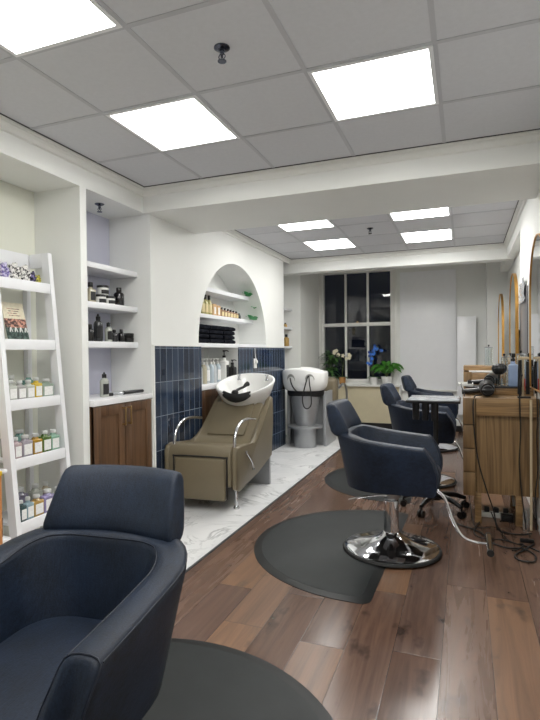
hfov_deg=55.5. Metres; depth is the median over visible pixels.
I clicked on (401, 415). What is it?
chair
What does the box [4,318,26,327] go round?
print
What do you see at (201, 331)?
folded towel
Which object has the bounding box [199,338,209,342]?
folded towel
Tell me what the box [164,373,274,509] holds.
chair
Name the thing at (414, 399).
tray
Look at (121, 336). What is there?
bottle
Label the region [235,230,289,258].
trim
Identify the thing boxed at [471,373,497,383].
hair dryer
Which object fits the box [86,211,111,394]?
wall panel
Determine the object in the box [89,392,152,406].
countertop
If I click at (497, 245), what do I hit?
trim
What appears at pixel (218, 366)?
bottle
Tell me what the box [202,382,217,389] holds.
countertop
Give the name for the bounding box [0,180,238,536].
wall
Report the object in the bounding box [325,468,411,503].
floor mat
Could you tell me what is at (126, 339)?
tin
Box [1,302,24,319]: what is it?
print
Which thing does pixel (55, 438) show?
bottle
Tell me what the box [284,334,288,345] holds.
bottle
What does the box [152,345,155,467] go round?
trim
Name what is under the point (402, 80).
recessed light
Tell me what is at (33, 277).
scrunchie
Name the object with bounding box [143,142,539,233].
ceiling
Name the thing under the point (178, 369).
wall tiles
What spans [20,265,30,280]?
scrunchie
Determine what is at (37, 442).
bottle
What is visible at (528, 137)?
trim
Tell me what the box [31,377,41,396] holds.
bottle
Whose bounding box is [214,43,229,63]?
sprinkler
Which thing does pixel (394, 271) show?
trim
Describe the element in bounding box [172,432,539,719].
floor
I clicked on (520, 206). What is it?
trim
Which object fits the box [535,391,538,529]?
cable
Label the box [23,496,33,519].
bottle
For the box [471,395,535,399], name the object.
countertop
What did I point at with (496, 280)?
wall
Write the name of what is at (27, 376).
bottle
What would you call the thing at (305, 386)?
bowl
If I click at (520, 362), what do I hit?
stand
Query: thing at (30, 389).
bottle
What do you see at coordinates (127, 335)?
tin
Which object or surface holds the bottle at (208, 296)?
on the shelving at (215, 293)
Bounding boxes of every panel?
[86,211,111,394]
[338,386,398,423]
[400,269,456,391]
[519,277,527,363]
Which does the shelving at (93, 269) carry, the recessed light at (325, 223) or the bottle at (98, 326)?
the bottle at (98, 326)
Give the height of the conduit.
0.975 m
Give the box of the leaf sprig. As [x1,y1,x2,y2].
[246,315,257,319]
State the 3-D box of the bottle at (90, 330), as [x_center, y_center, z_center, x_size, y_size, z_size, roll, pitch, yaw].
[-1.372,-0.207,3.909,0.059,0.130,0.060,0,1,21]
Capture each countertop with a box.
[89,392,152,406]
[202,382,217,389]
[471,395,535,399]
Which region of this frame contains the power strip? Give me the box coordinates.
[482,506,508,517]
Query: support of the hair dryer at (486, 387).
on the station at (496, 416)
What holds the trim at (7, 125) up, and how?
attached to the soffit
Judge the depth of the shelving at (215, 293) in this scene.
6.03 m
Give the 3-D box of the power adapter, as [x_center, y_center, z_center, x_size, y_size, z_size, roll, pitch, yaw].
[1.862,1.233,4.037,0.108,0.075,0.135,0,1,21]
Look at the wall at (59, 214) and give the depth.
3.63 m
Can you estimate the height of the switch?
0.029 m
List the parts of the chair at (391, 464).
lift lever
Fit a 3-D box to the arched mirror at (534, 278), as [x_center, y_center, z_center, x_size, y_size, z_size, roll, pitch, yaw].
[1.881,-0.328,3.570,0.055,1.090,0.820,0,1,21]
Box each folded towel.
[199,324,209,328]
[199,329,208,333]
[199,333,208,338]
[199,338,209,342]
[206,334,222,338]
[208,325,223,329]
[209,330,222,334]
[209,339,223,342]
[221,326,234,330]
[221,339,235,343]
[222,331,234,335]
[222,335,234,339]
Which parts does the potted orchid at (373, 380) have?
pot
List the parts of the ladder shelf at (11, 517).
leg, rail, tray shelf, tray shelf, leg, tray shelf, tray shelf, tray shelf, rail, leg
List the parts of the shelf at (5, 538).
shelf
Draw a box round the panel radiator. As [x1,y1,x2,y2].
[457,316,475,414]
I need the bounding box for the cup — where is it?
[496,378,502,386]
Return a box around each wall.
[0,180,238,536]
[34,186,89,527]
[109,214,318,466]
[321,263,485,425]
[486,262,508,372]
[500,191,539,525]
[508,252,519,315]
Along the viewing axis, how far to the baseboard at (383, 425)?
8.76 m
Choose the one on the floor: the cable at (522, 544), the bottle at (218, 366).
the cable at (522, 544)
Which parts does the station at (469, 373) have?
drawer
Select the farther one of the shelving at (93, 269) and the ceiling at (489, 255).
the ceiling at (489, 255)
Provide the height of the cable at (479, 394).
1.007 m
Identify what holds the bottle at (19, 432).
on the ladder shelf at (11, 517)
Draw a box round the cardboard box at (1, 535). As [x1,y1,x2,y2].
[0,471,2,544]
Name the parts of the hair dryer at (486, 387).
handle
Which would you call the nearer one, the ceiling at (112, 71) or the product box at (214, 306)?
the ceiling at (112, 71)
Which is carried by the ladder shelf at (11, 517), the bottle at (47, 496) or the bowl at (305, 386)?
the bottle at (47, 496)
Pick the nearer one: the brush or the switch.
the switch
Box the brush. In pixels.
[491,363,506,386]
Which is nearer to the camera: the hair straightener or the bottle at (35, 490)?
the bottle at (35, 490)
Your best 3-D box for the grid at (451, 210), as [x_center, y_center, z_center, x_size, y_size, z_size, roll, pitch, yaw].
[1.169,-1.487,5.824,2.940,0.003,2.830,0,1,21]
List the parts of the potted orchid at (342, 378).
pot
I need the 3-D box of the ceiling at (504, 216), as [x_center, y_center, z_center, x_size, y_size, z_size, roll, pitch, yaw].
[1.099,-1.519,5.867,3.900,0.060,3.000,0,1,21]
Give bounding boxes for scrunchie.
[0,262,9,276]
[8,263,20,278]
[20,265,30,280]
[30,271,36,281]
[35,275,40,282]
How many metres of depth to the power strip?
4.13 m
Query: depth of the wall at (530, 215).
4.53 m
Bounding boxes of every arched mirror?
[498,294,508,362]
[509,273,518,362]
[529,233,539,392]
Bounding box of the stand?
[517,357,530,398]
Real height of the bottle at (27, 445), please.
0.139 m
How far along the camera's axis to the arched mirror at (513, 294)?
5.22 m
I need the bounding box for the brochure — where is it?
[1,302,28,338]
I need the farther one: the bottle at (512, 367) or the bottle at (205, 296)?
the bottle at (205, 296)
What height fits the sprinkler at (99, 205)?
0.063 m
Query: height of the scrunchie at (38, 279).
0.077 m
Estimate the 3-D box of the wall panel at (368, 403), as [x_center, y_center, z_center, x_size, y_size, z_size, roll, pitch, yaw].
[1.527,0.779,8.935,1.420,0.645,0.040,0,1,21]
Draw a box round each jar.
[96,294,105,302]
[97,285,108,295]
[106,296,114,303]
[484,345,492,365]
[501,354,505,384]
[506,353,511,385]
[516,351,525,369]
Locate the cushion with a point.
(226, 415)
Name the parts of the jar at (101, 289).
lid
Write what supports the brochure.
on the ladder shelf at (11, 517)
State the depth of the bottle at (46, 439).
3.38 m
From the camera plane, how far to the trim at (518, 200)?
5.45 m
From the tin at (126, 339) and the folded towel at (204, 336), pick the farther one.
the folded towel at (204, 336)
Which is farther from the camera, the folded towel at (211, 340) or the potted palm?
the potted palm
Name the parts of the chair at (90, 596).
seat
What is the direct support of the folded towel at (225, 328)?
on the folded towel at (230, 333)
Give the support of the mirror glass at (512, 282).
attached to the arched mirror at (513, 294)
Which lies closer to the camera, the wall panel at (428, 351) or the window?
the wall panel at (428, 351)
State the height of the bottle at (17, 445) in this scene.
0.135 m
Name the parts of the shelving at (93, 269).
shelf, shelf, shelf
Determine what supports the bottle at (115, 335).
on the shelving at (93, 269)
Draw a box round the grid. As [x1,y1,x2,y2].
[0,0,539,178]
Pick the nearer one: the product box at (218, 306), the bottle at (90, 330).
the bottle at (90, 330)
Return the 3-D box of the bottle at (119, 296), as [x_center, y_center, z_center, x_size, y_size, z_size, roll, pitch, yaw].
[-1.246,-0.521,4.230,0.084,0.150,0.085,0,1,21]
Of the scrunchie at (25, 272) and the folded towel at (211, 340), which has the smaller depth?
the scrunchie at (25, 272)
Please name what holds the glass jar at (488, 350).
on the station at (469, 373)
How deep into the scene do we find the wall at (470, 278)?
8.43 m
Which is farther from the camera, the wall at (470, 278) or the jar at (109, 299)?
the wall at (470, 278)
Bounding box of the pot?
[381,376,392,383]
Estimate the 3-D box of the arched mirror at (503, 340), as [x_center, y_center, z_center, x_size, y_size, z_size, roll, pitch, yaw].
[3.340,-0.395,7.256,0.165,1.085,0.850,0,1,21]
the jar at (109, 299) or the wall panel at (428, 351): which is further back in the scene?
the wall panel at (428, 351)
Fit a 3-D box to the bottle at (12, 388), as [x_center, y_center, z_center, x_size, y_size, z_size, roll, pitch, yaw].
[-1.612,0.190,3.186,0.053,0.127,0.070,0,1,21]
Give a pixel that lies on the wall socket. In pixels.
(255, 360)
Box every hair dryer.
[462,380,494,395]
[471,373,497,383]
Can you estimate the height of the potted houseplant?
0.610 m
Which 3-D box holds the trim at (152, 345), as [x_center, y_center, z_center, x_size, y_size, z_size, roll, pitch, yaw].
[-0.848,-0.130,4.712,0.013,0.009,0.810,0,1,21]
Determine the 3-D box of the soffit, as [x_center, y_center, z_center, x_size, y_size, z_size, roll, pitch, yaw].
[-2.344,-1.308,1.449,0.400,0.278,6.290,0,1,21]
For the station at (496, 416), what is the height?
1.046 m
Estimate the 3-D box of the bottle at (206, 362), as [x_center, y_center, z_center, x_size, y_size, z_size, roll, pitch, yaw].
[-0.688,0.118,5.562,0.072,0.271,0.072,-1,1,-24]
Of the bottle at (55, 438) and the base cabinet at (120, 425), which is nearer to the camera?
the bottle at (55, 438)
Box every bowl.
[216,373,274,405]
[282,367,327,408]
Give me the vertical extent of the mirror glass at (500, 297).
1.073 m
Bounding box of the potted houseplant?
[320,350,340,378]
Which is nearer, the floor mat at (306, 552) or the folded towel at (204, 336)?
the floor mat at (306, 552)
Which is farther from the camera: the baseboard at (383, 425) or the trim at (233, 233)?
the baseboard at (383, 425)
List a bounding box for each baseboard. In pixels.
[361,422,391,428]
[456,426,462,431]
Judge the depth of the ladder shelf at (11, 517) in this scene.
3.37 m
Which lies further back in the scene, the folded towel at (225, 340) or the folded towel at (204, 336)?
the folded towel at (225, 340)
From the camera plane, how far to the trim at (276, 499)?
4.08 m
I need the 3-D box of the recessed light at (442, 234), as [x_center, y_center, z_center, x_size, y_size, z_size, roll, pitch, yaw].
[1.901,-1.498,6.204,0.584,0.007,0.584,0,1,21]
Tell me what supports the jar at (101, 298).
on the shelving at (93, 269)
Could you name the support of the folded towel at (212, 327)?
on the folded towel at (216, 332)
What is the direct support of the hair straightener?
on the countertop
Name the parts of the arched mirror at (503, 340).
frame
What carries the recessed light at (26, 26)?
in the ceiling at (112, 71)
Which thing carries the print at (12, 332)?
attached to the brochure
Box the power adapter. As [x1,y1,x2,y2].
[500,513,513,522]
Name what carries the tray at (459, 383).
on the station at (496, 416)
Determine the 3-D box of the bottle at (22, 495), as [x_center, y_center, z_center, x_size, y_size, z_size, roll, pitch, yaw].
[-1.610,0.907,3.296,0.066,0.180,0.110,0,1,21]
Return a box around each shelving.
[87,261,137,347]
[199,287,265,347]
[284,308,291,348]
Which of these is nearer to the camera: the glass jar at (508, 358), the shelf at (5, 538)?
the shelf at (5, 538)
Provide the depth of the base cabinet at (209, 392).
5.28 m
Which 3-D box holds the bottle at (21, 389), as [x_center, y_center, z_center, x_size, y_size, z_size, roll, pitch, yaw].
[-1.587,0.191,3.251,0.053,0.123,0.070,0,1,21]
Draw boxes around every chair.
[0,465,187,719]
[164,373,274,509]
[326,399,493,567]
[380,383,462,487]
[401,375,462,451]
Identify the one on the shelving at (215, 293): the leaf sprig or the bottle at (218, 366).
the leaf sprig
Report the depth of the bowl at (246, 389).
5.21 m
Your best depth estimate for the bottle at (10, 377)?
3.31 m
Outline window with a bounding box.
[321,269,392,382]
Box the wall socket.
[253,353,257,367]
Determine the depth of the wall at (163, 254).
4.93 m
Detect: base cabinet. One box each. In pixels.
[89,392,152,466]
[202,382,222,424]
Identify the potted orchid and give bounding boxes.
[333,349,351,383]
[366,344,382,384]
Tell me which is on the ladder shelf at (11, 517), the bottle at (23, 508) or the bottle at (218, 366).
the bottle at (23, 508)
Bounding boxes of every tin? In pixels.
[124,333,133,337]
[125,338,133,341]
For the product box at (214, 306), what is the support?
on the shelving at (215, 293)
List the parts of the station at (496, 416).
drawer, drawer, drawer, drawer, leg, panel, leg, leg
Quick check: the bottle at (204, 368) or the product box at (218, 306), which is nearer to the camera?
the bottle at (204, 368)
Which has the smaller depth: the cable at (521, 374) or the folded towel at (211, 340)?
the cable at (521, 374)
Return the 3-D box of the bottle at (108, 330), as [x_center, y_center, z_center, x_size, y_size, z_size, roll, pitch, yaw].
[-1.289,-0.224,4.097,0.060,0.155,0.060,0,1,21]
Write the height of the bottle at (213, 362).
0.271 m
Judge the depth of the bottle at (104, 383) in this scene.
3.93 m
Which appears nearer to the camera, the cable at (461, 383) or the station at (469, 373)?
the cable at (461, 383)
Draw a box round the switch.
[520,538,533,542]
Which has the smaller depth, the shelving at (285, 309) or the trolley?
the trolley
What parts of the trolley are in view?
arm, arm, arm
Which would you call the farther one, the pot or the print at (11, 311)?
the pot
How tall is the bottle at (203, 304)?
0.222 m
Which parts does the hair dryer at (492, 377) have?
handle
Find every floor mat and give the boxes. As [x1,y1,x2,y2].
[142,638,332,719]
[254,510,407,603]
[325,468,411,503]
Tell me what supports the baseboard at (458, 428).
attached to the wall at (470, 278)
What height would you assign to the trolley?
0.944 m
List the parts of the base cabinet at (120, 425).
door, handle, handle, door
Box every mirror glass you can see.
[498,296,501,362]
[510,274,514,352]
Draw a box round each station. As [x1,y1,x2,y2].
[463,365,495,388]
[463,385,538,526]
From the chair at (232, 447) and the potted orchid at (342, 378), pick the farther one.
the potted orchid at (342, 378)
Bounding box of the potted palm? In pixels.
[370,361,403,383]
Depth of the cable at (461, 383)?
3.97 m
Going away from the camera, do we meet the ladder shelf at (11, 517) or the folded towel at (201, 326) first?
the ladder shelf at (11, 517)
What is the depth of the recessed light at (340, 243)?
6.62 m
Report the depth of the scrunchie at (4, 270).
3.26 m
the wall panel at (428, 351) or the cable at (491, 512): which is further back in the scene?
the wall panel at (428, 351)
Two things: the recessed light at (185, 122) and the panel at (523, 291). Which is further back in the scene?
the panel at (523, 291)
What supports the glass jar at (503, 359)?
on the station at (496, 416)
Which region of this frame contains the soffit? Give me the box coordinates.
[0,129,146,218]
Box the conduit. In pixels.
[530,400,532,530]
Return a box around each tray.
[406,395,460,403]
[458,382,472,385]
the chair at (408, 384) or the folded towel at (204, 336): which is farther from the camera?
the chair at (408, 384)
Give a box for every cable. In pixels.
[457,523,536,562]
[460,383,490,528]
[472,394,531,534]
[473,521,524,550]
[491,512,539,551]
[519,374,526,529]
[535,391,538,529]
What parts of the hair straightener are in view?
handle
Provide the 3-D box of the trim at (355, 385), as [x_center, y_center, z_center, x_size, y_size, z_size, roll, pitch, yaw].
[1.554,0.441,8.983,1.440,0.030,0.280,0,1,21]
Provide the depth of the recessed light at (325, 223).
5.62 m
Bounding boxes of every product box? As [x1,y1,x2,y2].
[212,304,216,314]
[217,305,220,315]
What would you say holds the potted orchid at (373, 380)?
on the trim at (355, 385)
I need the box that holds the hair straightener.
[109,389,143,395]
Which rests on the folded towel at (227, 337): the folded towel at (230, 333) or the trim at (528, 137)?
the folded towel at (230, 333)
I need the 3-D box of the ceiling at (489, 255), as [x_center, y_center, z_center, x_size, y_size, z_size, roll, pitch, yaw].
[1.557,-1.443,7.352,3.500,0.265,0.200,0,1,21]
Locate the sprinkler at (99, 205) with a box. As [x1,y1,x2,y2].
[95,203,103,212]
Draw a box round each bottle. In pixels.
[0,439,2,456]
[8,375,16,385]
[8,380,17,399]
[13,429,23,440]
[13,437,21,458]
[16,380,25,398]
[18,434,32,456]
[18,486,28,502]
[19,500,26,521]
[22,374,32,384]
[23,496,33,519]
[25,380,34,397]
[28,483,42,500]
[29,433,42,454]
[30,494,43,516]
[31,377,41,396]
[38,430,51,452]
[40,488,53,512]
[41,379,53,396]
[41,481,51,493]
[49,429,59,449]
[88,282,95,301]
[88,324,93,340]
[93,314,102,340]
[100,372,108,396]
[105,322,112,341]
[112,330,117,341]
[114,287,123,305]
[118,329,124,341]
[201,300,204,313]
[202,359,207,383]
[204,295,208,313]
[205,358,209,383]
[207,295,211,314]
[209,358,214,382]
[212,358,216,382]
[216,358,220,381]
[220,350,228,379]
[229,359,236,375]
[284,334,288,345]
[508,353,517,386]
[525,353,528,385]
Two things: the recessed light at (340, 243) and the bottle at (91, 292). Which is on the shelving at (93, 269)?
the bottle at (91, 292)
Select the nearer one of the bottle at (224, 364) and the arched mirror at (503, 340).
the bottle at (224, 364)
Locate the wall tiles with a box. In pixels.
[155,346,285,468]
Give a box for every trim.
[0,114,143,196]
[143,130,539,196]
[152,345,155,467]
[152,345,199,346]
[185,449,339,572]
[222,230,290,263]
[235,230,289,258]
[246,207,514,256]
[290,243,505,263]
[299,243,495,258]
[319,269,396,383]
[338,384,400,386]
[503,200,518,242]
[504,199,526,247]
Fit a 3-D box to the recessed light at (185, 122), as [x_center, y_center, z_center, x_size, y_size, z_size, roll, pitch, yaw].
[-0.565,-1.406,3.093,0.584,0.007,0.584,0,1,21]
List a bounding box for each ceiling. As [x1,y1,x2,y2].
[0,0,539,185]
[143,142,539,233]
[237,200,517,258]
[283,248,513,275]
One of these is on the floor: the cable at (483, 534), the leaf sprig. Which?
the cable at (483, 534)
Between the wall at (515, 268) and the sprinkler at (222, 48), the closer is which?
the sprinkler at (222, 48)
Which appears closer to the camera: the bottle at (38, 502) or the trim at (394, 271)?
the bottle at (38, 502)
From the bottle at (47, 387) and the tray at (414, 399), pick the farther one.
the tray at (414, 399)
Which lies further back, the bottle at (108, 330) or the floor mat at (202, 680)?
the bottle at (108, 330)
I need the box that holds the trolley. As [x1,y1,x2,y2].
[400,395,469,518]
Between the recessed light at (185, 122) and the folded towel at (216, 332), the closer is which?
the recessed light at (185, 122)
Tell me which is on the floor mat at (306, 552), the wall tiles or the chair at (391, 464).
the chair at (391, 464)
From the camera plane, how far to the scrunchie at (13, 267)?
3.33 m
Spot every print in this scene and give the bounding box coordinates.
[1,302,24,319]
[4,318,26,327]
[6,327,28,338]
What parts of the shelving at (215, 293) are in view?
shelf, shelf, shelf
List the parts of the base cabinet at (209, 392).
door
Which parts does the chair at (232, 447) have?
armrest, panel, seat, leg, armrest, recline lever, panel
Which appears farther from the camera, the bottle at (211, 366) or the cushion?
the bottle at (211, 366)
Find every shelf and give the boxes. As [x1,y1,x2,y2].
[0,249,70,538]
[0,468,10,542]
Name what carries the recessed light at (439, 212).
in the ceiling at (504, 216)
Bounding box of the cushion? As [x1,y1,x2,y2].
[207,401,253,434]
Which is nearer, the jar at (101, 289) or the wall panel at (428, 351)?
the jar at (101, 289)
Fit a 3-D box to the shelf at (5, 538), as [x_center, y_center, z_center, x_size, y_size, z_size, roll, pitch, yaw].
[-1.816,0.728,2.812,0.400,1.200,0.582,0,1,21]
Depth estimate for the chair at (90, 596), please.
1.53 m
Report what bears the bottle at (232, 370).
on the countertop
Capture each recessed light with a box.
[0,0,122,56]
[105,95,239,151]
[277,220,335,231]
[302,238,356,250]
[307,45,438,121]
[389,207,450,220]
[400,228,452,242]
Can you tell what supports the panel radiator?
attached to the wall at (470, 278)
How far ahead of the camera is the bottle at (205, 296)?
5.67 m

